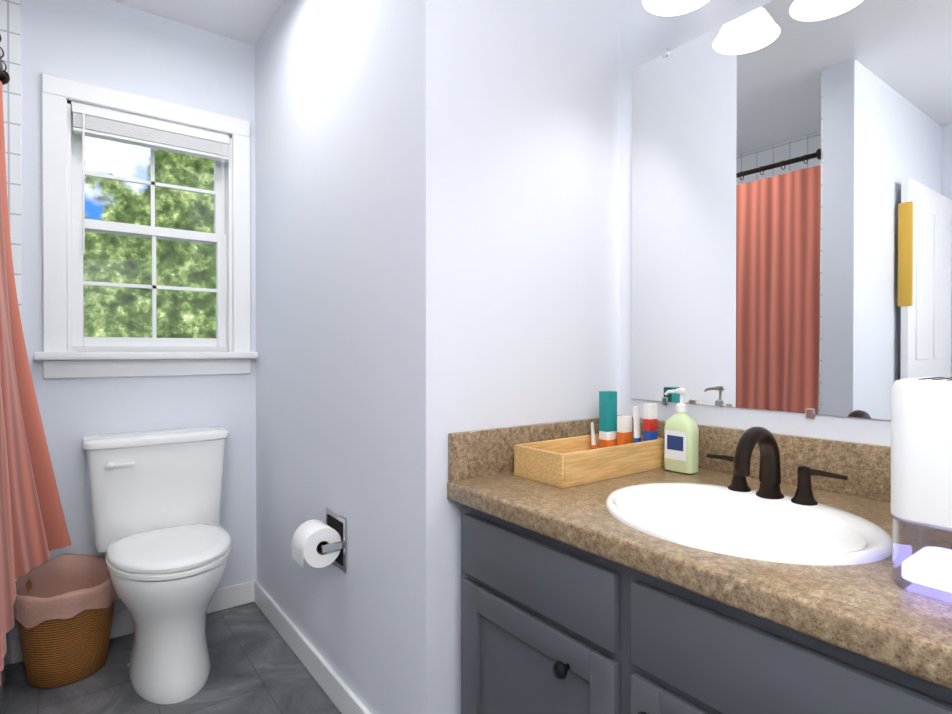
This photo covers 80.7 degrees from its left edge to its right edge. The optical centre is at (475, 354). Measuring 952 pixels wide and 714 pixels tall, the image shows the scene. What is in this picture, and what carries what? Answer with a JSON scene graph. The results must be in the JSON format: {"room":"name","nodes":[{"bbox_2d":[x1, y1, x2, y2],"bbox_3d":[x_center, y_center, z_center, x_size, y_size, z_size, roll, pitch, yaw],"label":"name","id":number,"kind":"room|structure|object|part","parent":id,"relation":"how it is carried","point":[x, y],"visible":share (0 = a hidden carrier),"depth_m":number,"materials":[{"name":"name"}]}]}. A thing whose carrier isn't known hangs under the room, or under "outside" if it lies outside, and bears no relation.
{"room":"bathroom","nodes":[
{"label":"bathroom","id":0,"kind":"room"},
{"bbox_2d":[0,35,70,685],"bbox_3d":[-1.199,-0.108,1.483,0.223,1.796,1.403,0,0,-37],"label":"shower curtain","id":1,"kind":"object","parent":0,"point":[33,529],"visible":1,"depth_m":1.83,"materials":[{"name":"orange fabric"}]},
{"bbox_2d":[9,0,255,663],"bbox_3d":[-1.780,-0.133,2.036,1.850,2.500,0.150,0,0,-37],"label":"wall","id":2,"kind":"structure","parent":0,"point":[114,45],"depth_m":2.23,"materials":[{"name":"white paint"}]},
{"bbox_2d":[10,581,249,663],"bbox_3d":[-1.348,1.068,2.261,0.818,0.095,0.018,0,0,-37],"label":"baseboard","id":3,"kind":"structure","parent":2,"relation":"attached to","point":[224,598],"depth_m":2.41,"materials":[{"name":"white wood"}]},
{"bbox_2d":[34,73,257,378],"bbox_3d":[-1.330,-0.473,2.316,0.778,1.125,0.195,0,0,-37],"label":"window","id":4,"kind":"structure","parent":2,"relation":"in","point":[60,356],"depth_m":2.27,"materials":[{"name":"white wood"}]},
{"bbox_3d":[-1.355,-0.489,2.354,0.561,0.918,0.065,0,0,-37],"label":"window sashes","id":5,"kind":"part","parent":4,"relation":"part of","materials":[{"name":"white wood"}]},
{"bbox_2d":[71,102,229,322],"bbox_3d":[-1.303,-0.541,2.284,0.557,0.813,0.058,0,0,-37],"label":"window blind","id":6,"kind":"object","parent":4,"relation":"attached to","point":[102,123],"visible":0.96,"depth_m":2.24,"materials":[{"name":"white plastic"}]},
{"bbox_2d":[2,602,341,713],"bbox_3d":[-0.484,1.154,0.764,3.400,0.060,3.750,0,0,-37],"label":"floor","id":7,"kind":"structure","parent":0,"point":[257,666],"depth_m":1.89,"materials":[{"name":"tile"}]},
{"bbox_2d":[0,632,8,713],"bbox_3d":[-1.587,0.922,1.200,0.827,0.400,1.404,0,0,-37],"label":"bathtub","id":8,"kind":"object","parent":7,"relation":"on","point":[4,673],"visible":0.21,"depth_m":1.84,"materials":[{"name":"white ceramic"}]},
{"bbox_2d":[13,553,118,687],"bbox_3d":[-1.439,0.933,1.980,0.324,0.368,0.324,0,0,-37],"label":"wicker basket","id":9,"kind":"object","parent":7,"relation":"on","point":[63,607],"visible":0.92,"depth_m":1.90,"materials":[{"name":"brown wicker"}]},
{"bbox_2d":[81,426,231,703],"bbox_3d":[-1.109,0.712,2.019,0.494,0.810,0.670,0,0,-37],"label":"toilet","id":10,"kind":"object","parent":7,"relation":"on","point":[162,538],"visible":1,"depth_m":1.98,"materials":[{"name":"white ceramic"}]},
{"bbox_2d":[447,495,951,713],"bbox_3d":[0.635,0.743,0.985,0.676,0.760,1.469,0,0,-37],"label":"bathroom vanity","id":11,"kind":"object","parent":7,"relation":"on","point":[551,624],"depth_m":0.99,"materials":[{"name":"grey paint"}]},
{"bbox_2d":[447,467,951,678],"bbox_3d":[0.635,0.340,0.994,0.662,0.046,1.488,0,0,-37],"label":"countertop","id":12,"kind":"structure","parent":11,"relation":"on","point":[872,612],"depth_m":0.80,"materials":[{"name":"brown stone"}]},
{"bbox_2d":[514,391,663,487],"bbox_3d":[0.312,0.210,1.502,0.405,0.205,0.174,0,0,-37],"label":"bamboo tray","id":13,"kind":"object","parent":12,"relation":"on","point":[614,447],"visible":1,"depth_m":1.47,"materials":[{"name":"brown wood"}]},
{"bbox_2d":[664,388,698,473],"bbox_3d":[0.545,0.202,1.499,0.054,0.222,0.094,0,0,-37],"label":"soap bottle","id":14,"kind":"object","parent":12,"relation":"on","point":[681,441],"visible":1,"depth_m":1.47,"materials":[{"name":"green plastic"}]},
{"bbox_2d":[555,471,938,590],"bbox_3d":[0.496,0.380,1.084,0.431,0.156,0.510,0,0,-37],"label":"sink","id":15,"kind":"object","parent":12,"relation":"in","point":[830,543],"depth_m":1.13,"materials":[{"name":"white ceramic"}]},
{"bbox_2d":[703,427,850,502],"bbox_3d":[0.587,0.226,1.166,0.155,0.153,0.293,0,0,-37],"label":"faucet","id":16,"kind":"object","parent":12,"relation":"on","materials":[{"name":"brown metal"}]},
{"bbox_2d":[891,377,951,603],"bbox_3d":[0.670,0.176,0.752,0.160,0.284,0.160,0,0,-37],"label":"dehumidifier","id":17,"kind":"object","parent":12,"relation":"on","point":[921,451],"visible":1,"depth_m":0.74,"materials":[{"name":"white plastic"}]},
{"bbox_2d":[110,0,283,45],"bbox_3d":[-0.484,-1.405,0.749,3.400,0.060,3.750,0,0,-37],"label":"ceiling","id":18,"kind":"structure","parent":0,"point":[247,21],"depth_m":2.28,"materials":[{"name":"white paint"}]},
{"bbox_2d":[255,0,619,713],"bbox_3d":[-0.181,-0.135,2.317,1.050,2.500,1.610,0,0,-37],"label":"wall","id":19,"kind":"structure","parent":0,"point":[437,216],"depth_m":1.60,"materials":[{"name":"white paint"}]},
{"bbox_2d":[250,580,370,713],"bbox_3d":[-0.551,1.070,1.947,0.034,0.095,1.474,0,0,-37],"label":"baseboard","id":20,"kind":"structure","parent":19,"relation":"attached to","point":[341,695],"depth_m":1.97,"materials":[{"name":"white wood"}]},
{"bbox_2d":[292,507,346,572],"bbox_3d":[-0.498,0.593,1.760,0.128,0.170,0.160,0,0,-37],"label":"toilet paper holder","id":21,"kind":"object","parent":19,"relation":"attached to","point":[318,544],"visible":1,"depth_m":1.73,"materials":[{"name":"white paper"}]},
{"bbox_2d":[448,415,618,478],"bbox_3d":[0.191,0.255,1.578,0.636,0.119,0.020,0,0,-37],"label":"backsplash","id":22,"kind":"structure","parent":19,"relation":"attached to","point":[486,451],"depth_m":1.46,"materials":[{"name":"brown stone"}]},
{"bbox_2d":[619,0,890,445],"bbox_3d":[1.156,-0.127,0.974,0.150,2.500,2.140,0,0,-37],"label":"wall","id":23,"kind":"structure","parent":0,"point":[646,36],"depth_m":1.66,"materials":[{"name":"white paint"}]},
{"bbox_2d":[643,0,708,15],"bbox_3d":[0.675,-0.993,1.272,0.257,0.171,0.620,0,0,-37],"label":"vanity light","id":24,"kind":"object","parent":23,"relation":"attached to","point":[667,7],"visible":1,"depth_m":1.49,"materials":[{"name":"white glass"}]},
{"bbox_2d":[619,415,890,502],"bbox_3d":[0.892,0.257,1.185,0.020,0.119,1.488,0,0,-37],"label":"backsplash","id":25,"kind":"structure","parent":23,"relation":"attached to","point":[869,465],"depth_m":1.27,"materials":[{"name":"brown stone"}]},
{"bbox_2d":[631,0,951,419],"bbox_3d":[0.898,-0.368,1.185,0.008,1.044,1.388,0,0,-37],"label":"mirror","id":26,"kind":"object","parent":23,"relation":"attached to","point":[791,205],"visible":1,"depth_m":1.35,"materials":[{"name":"silver mirror"}]},
{"label":"outside","id":27,"kind":"structure","parent":0,"visible":0},
{"bbox_2d":[83,136,215,346],"bbox_3d":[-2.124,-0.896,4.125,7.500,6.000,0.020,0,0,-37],"label":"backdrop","id":28,"kind":"structure","parent":27,"point":[138,199],"depth_m":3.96,"materials":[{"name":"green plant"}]},
{"bbox_3d":[-1.949,-0.126,0.840,0.150,2.500,1.565,0,0,-37],"label":"wall","id":29,"kind":"structure","parent":0,"visible":0},
{"bbox_2d":[0,0,21,323],"bbox_3d":[-1.988,-0.332,1.778,0.850,2.100,0.012,0,0,-37],"label":"tiled wall","id":30,"kind":"structure","parent":29,"relation":"attached to","point":[10,44],"depth_m":2.00,"materials":[{"name":"white tile"}]}
]}

